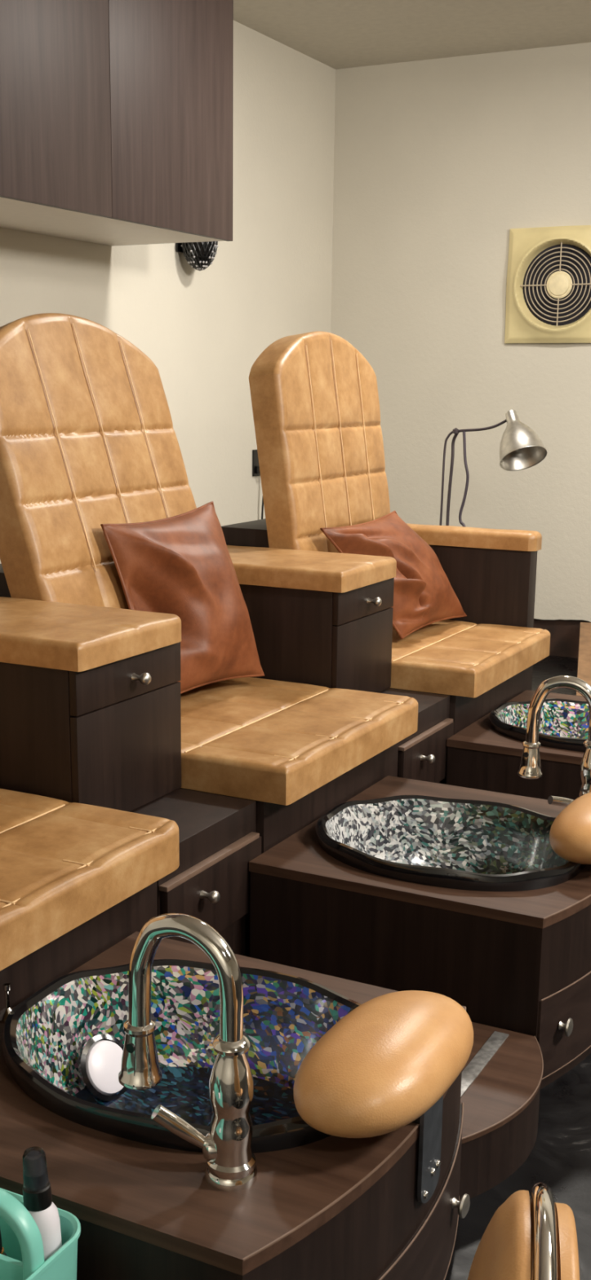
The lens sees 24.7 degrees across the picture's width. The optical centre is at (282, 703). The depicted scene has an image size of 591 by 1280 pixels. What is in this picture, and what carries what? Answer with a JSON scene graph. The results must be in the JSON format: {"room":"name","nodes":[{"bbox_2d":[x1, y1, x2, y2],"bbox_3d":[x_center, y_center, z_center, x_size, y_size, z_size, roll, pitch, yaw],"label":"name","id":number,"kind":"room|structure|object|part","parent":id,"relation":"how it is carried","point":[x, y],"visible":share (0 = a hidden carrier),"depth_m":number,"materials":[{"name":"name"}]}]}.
{"room":"salon","nodes":[
{"label":"salon","id":0,"kind":"room"},
{"bbox_2d":[0,20,335,564],"bbox_3d":[-1.792,-0.714,2.537,0.097,2.500,8.490,7,15,27],"label":"wall","id":1,"kind":"structure","parent":0,"point":[204,332],"depth_m":5.34,"materials":[{"name":"beige paint"}]},
{"bbox_2d":[0,0,233,245],"bbox_3d":[-1.003,-1.621,3.222,0.476,0.751,2.741,7,15,27],"label":"upper cabinet","id":2,"kind":"object","parent":1,"relation":"attached to","point":[116,116],"visible":1,"depth_m":3.80,"materials":[{"name":"brown wood-grain laminate"},{"name":"white melamine"}]},
{"bbox_3d":[-0.642,-1.663,3.416,0.020,0.751,0.683,7,15,27],"label":"door","id":3,"kind":"part","parent":2,"relation":"part of","materials":[{"name":"brown wood"}]},
{"bbox_3d":[-0.325,-1.799,4.008,0.020,0.751,0.683,7,15,27],"label":"door","id":4,"kind":"part","parent":2,"relation":"part of","materials":[{"name":"brown wood"}]},
{"bbox_2d":[175,240,218,271],"bbox_3d":[-0.306,-1.691,4.948,0.143,0.206,0.140,7,15,27],"label":"wall sconce","id":5,"kind":"object","parent":1,"relation":"attached to","point":[199,255],"visible":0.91,"depth_m":4.92,"materials":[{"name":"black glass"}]},
{"bbox_2d":[252,449,260,476],"bbox_3d":[-0.134,-0.991,5.567,0.057,0.106,0.064,7,15,27],"label":"wall outlet","id":6,"kind":"object","parent":1,"relation":"attached to","point":[255,468],"depth_m":5.65,"materials":[{"name":"black plastic"}]},
{"bbox_3d":[-0.108,-1.009,5.668,0.008,0.110,0.073,7,15,27],"label":"plate","id":7,"kind":"part","parent":6,"relation":"part of","materials":[{"name":"black plastic"}]},
{"bbox_2d":[261,497,263,519],"bbox_3d":[-0.110,-0.818,5.658,0.057,0.088,0.015,7,15,27],"label":"wall outlet","id":8,"kind":"object","parent":1,"relation":"attached to","point":[262,510],"depth_m":5.70,"materials":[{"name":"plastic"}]},
{"bbox_2d":[233,0,590,69],"bbox_3d":[0.909,-1.650,1.052,6.100,0.060,8.800,7,15,27],"label":"ceiling","id":9,"kind":"structure","parent":0,"point":[337,34],"depth_m":5.17,"materials":[{"name":"paint"}]},
{"bbox_2d":[330,42,590,622],"bbox_3d":[2.818,-1.291,4.858,6.050,2.346,0.020,7,15,27],"label":"wall","id":10,"kind":"structure","parent":0,"point":[437,161],"depth_m":5.83,"materials":[{"name":"beige paint"}]},
{"bbox_2d":[504,225,590,342],"bbox_3d":[1.149,-1.735,5.600,0.464,0.464,0.067,7,15,27],"label":"exhaust fan","id":11,"kind":"object","parent":10,"relation":"attached to","point":[548,286],"visible":1,"depth_m":5.62,"materials":[{"name":"beige plastic"}]},
{"bbox_2d":[520,242,590,326],"bbox_3d":[1.147,-1.734,5.596,0.336,0.336,0.009,7,15,27],"label":"grille","id":12,"kind":"object","parent":11,"relation":"attached to","point":[555,277],"depth_m":5.61,"materials":[{"name":"beige metal"}]},
{"bbox_2d":[533,618,590,657],"bbox_3d":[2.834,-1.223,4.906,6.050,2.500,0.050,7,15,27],"label":"baseboard","id":13,"kind":"structure","parent":10,"relation":"attached to","point":[564,633],"depth_m":5.95,"materials":[{"name":"brown wood"}]},
{"bbox_2d":[444,655,590,1279],"bbox_3d":[0.882,0.841,1.639,6.100,0.060,8.800,7,15,27],"label":"floor","id":14,"kind":"structure","parent":0,"point":[560,1157],"depth_m":2.07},
{"bbox_2d":[0,788,179,1010],"bbox_3d":[-0.738,0.033,2.035,0.987,1.298,0.671,7,15,27],"label":"chair","id":15,"kind":"object","parent":14,"relation":"on","point":[77,880],"visible":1,"depth_m":1.99,"materials":[{"name":"brown leather"}]},
{"bbox_3d":[-0.765,0.461,2.152,0.932,0.412,0.638,7,15,27],"label":"seat","id":16,"kind":"part","parent":15,"relation":"part of","materials":[{"name":"orange leather"}]},
{"bbox_2d":[129,787,261,956],"bbox_3d":[-0.501,0.364,2.572,0.940,0.412,0.332,7,15,27],"label":"base cabinet","id":17,"kind":"object","parent":14,"relation":"on","point":[218,837],"visible":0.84,"depth_m":2.38,"materials":[{"name":"brown laminate"}]},
{"bbox_2d":[0,596,181,812],"bbox_3d":[-0.575,-0.010,2.522,0.768,0.338,0.338,7,15,27],"label":"base cabinet","id":18,"kind":"object","parent":17,"relation":"on","point":[90,695],"visible":1,"depth_m":2.30,"materials":[{"name":"brown laminate"}]},
{"bbox_3d":[-0.269,-0.048,2.351,0.014,0.076,0.324,7,15,27],"label":"drawer","id":19,"kind":"part","parent":18,"relation":"part of","materials":[{"name":"brown laminate"}]},
{"bbox_3d":[-0.271,0.091,2.384,0.014,0.204,0.324,7,15,27],"label":"door","id":20,"kind":"part","parent":18,"relation":"part of","materials":[{"name":"brown laminate"}]},
{"bbox_3d":[-0.245,-0.043,2.346,0.033,0.022,0.022,7,15,27],"label":"knob","id":21,"kind":"part","parent":18,"relation":"part of","materials":[{"name":"silver metal"}]},
{"bbox_3d":[-0.123,0.329,2.299,0.033,0.022,0.022,7,15,27],"label":"knob","id":22,"kind":"part","parent":17,"relation":"part of","materials":[{"name":"silver metal"}]},
{"bbox_3d":[-0.120,0.341,2.361,0.014,0.133,0.322,7,15,27],"label":"drawer","id":23,"kind":"part","parent":17,"relation":"part of","materials":[{"name":"brown laminate"}]},
{"bbox_2d":[0,312,418,853],"bbox_3d":[-0.274,-0.166,2.900,0.987,1.298,0.671,7,15,27],"label":"chair","id":24,"kind":"object","parent":14,"relation":"on","point":[88,439],"visible":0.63,"depth_m":2.76,"materials":[{"name":"brown leather"}]},
{"bbox_3d":[-0.384,-0.411,2.901,0.089,0.848,0.662,-13,6,28],"label":"backrest","id":25,"kind":"part","parent":24,"relation":"part of","materials":[{"name":"beige leather"}]},
{"bbox_2d":[100,501,264,693],"bbox_3d":[-0.202,-0.221,2.929,0.170,0.398,0.408,9,16,32],"label":"throw pillow","id":26,"kind":"object","parent":24,"relation":"on","point":[181,565],"visible":0.85,"depth_m":2.87,"materials":[{"name":"leather"}]},
{"bbox_3d":[-0.301,0.262,3.017,0.932,0.412,0.638,7,15,27],"label":"seat","id":27,"kind":"part","parent":24,"relation":"part of","materials":[{"name":"beige leather"}]},
{"bbox_2d":[180,676,418,805],"bbox_3d":[-0.078,0.054,2.850,0.545,0.072,0.662,7,15,27],"label":"seat cushion","id":28,"kind":"object","parent":24,"relation":"on","point":[266,742],"depth_m":2.71,"materials":[{"name":"beige leather"}]},
{"bbox_2d":[0,931,470,1279],"bbox_3d":[-0.109,0.587,1.746,0.617,0.366,0.636,7,15,27],"label":"cabinet","id":29,"kind":"object","parent":14,"relation":"on","point":[332,1207],"depth_m":1.48,"materials":[{"name":"brown laminate"}]},
{"bbox_3d":[-0.373,0.403,1.827,0.034,0.051,0.034,7,15,27],"label":"valve handle","id":30,"kind":"part","parent":29,"relation":"part of","materials":[{"name":"silver metal"}]},
{"bbox_2d":[1,959,361,1153],"bbox_3d":[-0.114,0.496,1.750,0.516,0.158,0.428,7,15,27],"label":"basin","id":31,"kind":"object","parent":29,"relation":"in","point":[63,1045],"visible":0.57,"depth_m":1.87,"materials":[{"name":"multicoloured glass"}]},
{"bbox_3d":[-0.114,0.491,1.749,0.477,0.136,0.396,7,15,27],"label":"mosaic bowl","id":32,"kind":"part","parent":31,"relation":"part of","materials":[{"name":"multicoloured tile"}]},
{"bbox_2d":[118,912,257,1191],"bbox_3d":[-0.111,0.370,1.458,0.176,0.290,0.084,7,15,27],"label":"chrome faucet","id":33,"kind":"object","parent":29,"relation":"on","point":[231,1166],"visible":1,"depth_m":1.44,"materials":[{"name":"silver metal"}]},
{"bbox_3d":[-0.108,0.458,1.454,0.067,0.056,0.018,0,13,-5],"label":"lever handle","id":34,"kind":"part","parent":33,"relation":"part of","materials":[{"name":"silver metal"}]},
{"bbox_3d":[-0.106,0.298,1.453,0.148,0.149,0.025,9,15,31],"label":"spout","id":35,"kind":"part","parent":33,"relation":"part of","materials":[{"name":"silver metal"}]},
{"bbox_3d":[-0.078,0.481,1.462,0.020,0.031,0.031,0,13,-4],"label":"lever","id":36,"kind":"part","parent":33,"relation":"part of","materials":[{"name":"silver metal"}]},
{"bbox_2d":[204,1034,257,1191],"bbox_3d":[-0.055,0.435,1.453,0.057,0.166,0.057,7,15,27],"label":"faucet","id":37,"kind":"object","parent":33,"relation":"attached to","point":[231,1166],"depth_m":1.44,"materials":[{"name":"silver metal"}]},
{"bbox_2d":[293,990,473,1203],"bbox_3d":[0.122,0.482,1.611,0.171,0.232,0.308,7,15,27],"label":"footrest","id":38,"kind":"object","parent":29,"relation":"attached to","point":[389,1064],"visible":1,"depth_m":1.52,"materials":[{"name":"orange leather"}]},
{"bbox_3d":[0.130,0.704,1.645,0.068,0.146,0.628,7,15,27],"label":"drawer","id":39,"kind":"part","parent":29,"relation":"part of","materials":[{"name":"brown laminate"}]},
{"bbox_3d":[0.235,0.662,1.780,0.020,0.032,0.032,7,15,27],"label":"knob","id":40,"kind":"part","parent":29,"relation":"part of","materials":[{"name":"silver metal"}]},
{"bbox_2d":[221,331,550,734],"bbox_3d":[0.191,-0.365,3.766,0.987,1.298,0.668,7,15,27],"label":"chair","id":41,"kind":"object","parent":14,"relation":"on","point":[315,402],"visible":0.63,"depth_m":3.56,"materials":[{"name":"brown leather"}]},
{"bbox_3d":[0.135,-0.592,3.743,0.089,0.848,0.662,-2,11,27],"label":"backrest","id":42,"kind":"part","parent":41,"relation":"part of","materials":[{"name":"beige leather"}]},
{"bbox_2d":[320,510,466,639],"bbox_3d":[0.326,-0.356,3.727,0.213,0.316,0.590,7,15,27],"label":"throw pillow","id":43,"kind":"object","parent":41,"relation":"on","point":[424,595],"visible":0.74,"depth_m":3.65,"materials":[{"name":"leather"}]},
{"bbox_3d":[0.163,0.063,3.882,0.932,0.412,0.638,7,15,27],"label":"seat","id":44,"kind":"part","parent":41,"relation":"part of","materials":[{"name":"leather"}]},
{"bbox_2d":[389,619,550,697],"bbox_3d":[0.386,-0.145,3.715,0.545,0.072,0.662,7,15,27],"label":"seat cushion","id":45,"kind":"object","parent":41,"relation":"on","point":[455,659],"depth_m":3.53,"materials":[{"name":"beige leather"}]},
{"bbox_2d":[378,688,453,784],"bbox_3d":[-0.037,0.166,3.437,0.940,0.412,0.332,7,15,27],"label":"base cabinet","id":46,"kind":"object","parent":14,"relation":"on","point":[422,755],"visible":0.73,"depth_m":3.24,"materials":[{"name":"brown laminate"}]},
{"bbox_2d":[226,545,396,693],"bbox_3d":[-0.111,-0.209,3.387,0.768,0.338,0.338,7,15,27],"label":"armrest","id":47,"kind":"object","parent":46,"relation":"on","point":[322,619],"visible":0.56,"depth_m":3.16,"materials":[{"name":"brown wood"}]},
{"bbox_3d":[0.193,-0.108,3.249,0.014,0.204,0.324,7,15,27],"label":"door","id":48,"kind":"part","parent":47,"relation":"part of","materials":[{"name":"brown laminate"}]},
{"bbox_3d":[0.195,-0.247,3.216,0.014,0.076,0.324,7,15,27],"label":"drawer","id":49,"kind":"part","parent":47,"relation":"part of","materials":[{"name":"brown laminate"}]},
{"bbox_3d":[0.219,-0.242,3.211,0.033,0.022,0.022,7,15,27],"label":"knob","id":50,"kind":"part","parent":47,"relation":"part of","materials":[{"name":"silver metal"}]},
{"bbox_3d":[0.344,0.142,3.226,0.014,0.133,0.322,7,15,27],"label":"drawer","id":51,"kind":"part","parent":46,"relation":"part of","materials":[{"name":"brown laminate"}]},
{"bbox_3d":[0.341,0.130,3.164,0.033,0.022,0.022,7,15,27],"label":"knob","id":52,"kind":"part","parent":46,"relation":"part of","materials":[{"name":"silver metal"}]},
{"bbox_2d":[248,775,590,1088],"bbox_3d":[0.356,0.413,2.616,0.613,0.316,0.636,7,15,27],"label":"cabinet","id":53,"kind":"object","parent":14,"relation":"on","point":[518,962],"visible":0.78,"depth_m":2.32,"materials":[{"name":"brown laminate"}]},
{"bbox_2d":[315,795,586,891],"bbox_3d":[0.313,0.314,2.546,0.516,0.158,0.428,7,15,27],"label":"basin","id":54,"kind":"object","parent":53,"relation":"in","point":[460,844],"visible":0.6,"depth_m":2.69,"materials":[{"name":"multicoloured glass"}]},
{"bbox_2d":[517,675,590,806],"bbox_3d":[0.550,0.091,2.668,0.175,0.290,0.106,7,15,27],"label":"chrome faucet","id":55,"kind":"object","parent":53,"relation":"on","point":[530,764],"visible":0.86,"depth_m":2.67,"materials":[{"name":"silver metal"}]},
{"bbox_3d":[0.557,0.019,2.669,0.148,0.149,0.025,6,14,21],"label":"spout","id":56,"kind":"part","parent":55,"relation":"part of","materials":[{"name":"silver metal"}]},
{"bbox_3d":[0.558,0.194,2.664,0.075,0.030,0.018,-5,14,-22],"label":"lever handle","id":57,"kind":"part","parent":55,"relation":"part of","materials":[{"name":"silver metal"}]},
{"bbox_2d":[578,739,590,796],"bbox_3d":[0.613,0.154,2.677,0.057,0.166,0.057,7,15,27],"label":"faucet","id":58,"kind":"object","parent":55,"relation":"attached to","point":[585,765],"depth_m":2.66,"materials":[{"name":"silver metal"}]},
{"bbox_3d":[0.594,0.505,2.510,0.068,0.146,0.628,7,15,27],"label":"drawer","id":59,"kind":"part","parent":53,"relation":"part of","materials":[{"name":"brown laminate"}]},
{"bbox_3d":[0.479,0.546,2.280,0.020,0.032,0.032,7,15,27],"label":"knob","id":60,"kind":"part","parent":53,"relation":"part of","materials":[{"name":"silver metal"}]},
{"bbox_2d":[549,791,590,864],"bbox_3d":[0.586,0.283,2.476,0.171,0.232,0.308,7,15,27],"label":"footrest","id":61,"kind":"object","parent":53,"relation":"attached to","point":[570,833],"visible":1,"depth_m":2.36,"materials":[{"name":"beige leather"}]},
{"bbox_2d":[406,523,542,627],"bbox_3d":[0.343,-0.177,4.162,0.885,0.754,0.084,7,15,27],"label":"end armrest","id":62,"kind":"object","parent":14,"relation":"on","point":[491,573],"visible":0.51,"depth_m":3.94,"materials":[{"name":"brown laminate"}]},
{"bbox_3d":[0.336,-0.151,4.169,0.872,0.700,0.066,7,15,27],"label":"panel","id":63,"kind":"part","parent":62,"relation":"part of","materials":[{"name":"brown laminate"}]},
{"bbox_2d":[439,409,546,526],"bbox_3d":[0.685,-0.505,4.860,0.224,1.080,0.497,-12,18,-43],"label":"gooseneck lamp","id":64,"kind":"object","parent":14,"relation":"on","point":[521,448],"visible":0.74,"depth_m":4.74,"materials":[{"name":"metal"}]},
{"bbox_3d":[0.591,-0.503,4.960,0.057,0.987,0.008,7,15,27],"label":"rod","id":65,"kind":"part","parent":64,"relation":"part of","materials":[{"name":"metal"}]},
{"bbox_3d":[0.614,-0.502,4.956,0.015,0.988,0.046,-12,18,-43],"label":"rod","id":66,"kind":"part","parent":64,"relation":"part of","materials":[{"name":"metal"}]},
{"bbox_3d":[0.653,-0.497,4.926,0.046,0.974,0.016,7,15,27],"label":"cord","id":67,"kind":"part","parent":64,"relation":"part of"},
{"bbox_3d":[0.702,-0.982,4.791,0.209,0.060,0.023,7,15,27],"label":"arm","id":68,"kind":"part","parent":64,"relation":"part of","materials":[{"name":"metal"}]},
{"bbox_3d":[0.829,-0.905,4.666,0.169,0.210,0.165,7,15,27],"label":"lamp shade","id":69,"kind":"part","parent":64,"relation":"part of","materials":[{"name":"silver metal"}]},
{"bbox_2d":[459,1022,543,1199],"bbox_3d":[0.119,0.612,2.209,0.600,0.110,0.360,7,15,27],"label":"step","id":70,"kind":"structure","parent":14,"relation":"on","point":[500,1129],"depth_m":2.05,"materials":[{"name":"brown laminate"}]},
{"bbox_3d":[0.309,0.574,2.143,0.025,0.002,0.245,7,15,27],"label":"metal strip","id":71,"kind":"part","parent":70,"relation":"part of","materials":[{"name":"silver metal"}]},
{"bbox_2d":[446,689,586,799],"bbox_3d":[0.820,0.214,3.481,0.613,0.316,0.636,7,15,27],"label":"cabinet","id":72,"kind":"object","parent":14,"relation":"on","point":[479,757],"visible":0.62,"depth_m":3.27,"materials":[{"name":"brown laminate"}]},
{"bbox_2d":[488,698,589,751],"bbox_3d":[0.777,0.115,3.411,0.516,0.158,0.428,7,15,27],"label":"basin","id":73,"kind":"object","parent":72,"relation":"in","point":[563,723],"visible":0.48,"depth_m":3.58,"materials":[{"name":"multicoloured glass"}]},
{"bbox_3d":[0.777,0.109,3.410,0.477,0.136,0.396,7,15,27],"label":"mosaic bowl","id":74,"kind":"part","parent":73,"relation":"part of","materials":[{"name":"multicoloured tile"}]},
{"bbox_2d":[467,1182,579,1279],"bbox_3d":[0.358,0.659,1.045,0.451,0.556,0.434,3,13,10],"label":"stool","id":75,"kind":"object","parent":14,"relation":"on","point":[532,1236],"visible":1,"depth_m":1.00,"materials":[{"name":"beige leather"}]},
{"bbox_2d":[467,1190,530,1279],"bbox_3d":[0.159,0.510,1.033,0.048,0.250,0.340,3,13,9],"label":"cushion","id":76,"kind":"object","parent":75,"relation":"on","point":[503,1252],"depth_m":1.01,"materials":[{"name":"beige leather"}]},
{"bbox_2d":[554,1202,579,1279],"bbox_3d":[0.211,0.519,1.025,0.014,0.238,0.320,3,13,9],"label":"cushion","id":77,"kind":"object","parent":75,"relation":"on","point":[566,1267],"depth_m":1.00,"materials":[{"name":"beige leather"}]},
{"bbox_2d":[576,622,590,696],"bbox_3d":[1.244,-0.178,5.469,0.090,0.169,0.789,4,14,12],"label":"wooden plank","id":78,"kind":"object","parent":14,"relation":"on","point":[584,673],"visible":0.68,"depth_m":5.49,"materials":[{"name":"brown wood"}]},
{"bbox_3d":[-0.345,0.812,1.345,0.600,0.108,0.360,7,15,27],"label":"step","id":79,"kind":"structure","parent":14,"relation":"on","visible":0},
{"bbox_2d":[0,1187,80,1279],"bbox_3d":[-0.364,0.600,1.383,0.302,0.288,0.168,7,15,27],"label":"caddy","id":80,"kind":"object","parent":79,"relation":"on","point":[21,1237],"visible":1,"depth_m":1.31,"materials":[{"name":"teal plastic"}]},
{"bbox_2d":[0,1230,7,1256],"bbox_3d":[-0.288,0.560,1.355,0.027,0.081,0.027,7,15,27],"label":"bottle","id":81,"kind":"object","parent":80,"relation":"in","point":[2,1250],"visible":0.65,"depth_m":1.35,"materials":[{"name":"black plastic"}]},
{"bbox_3d":[-0.362,0.510,1.363,0.290,0.105,0.022,7,15,27],"label":"handle","id":82,"kind":"part","parent":80,"relation":"part of","materials":[{"name":"teal plastic"}]},
{"bbox_2d":[22,1146,62,1261],"bbox_3d":[-0.241,0.522,1.351,0.044,0.161,0.040,7,15,27],"label":"spray bottle","id":83,"kind":"object","parent":80,"relation":"in","point":[37,1190],"visible":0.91,"depth_m":1.33,"materials":[{"name":"white plastic"}]}
]}

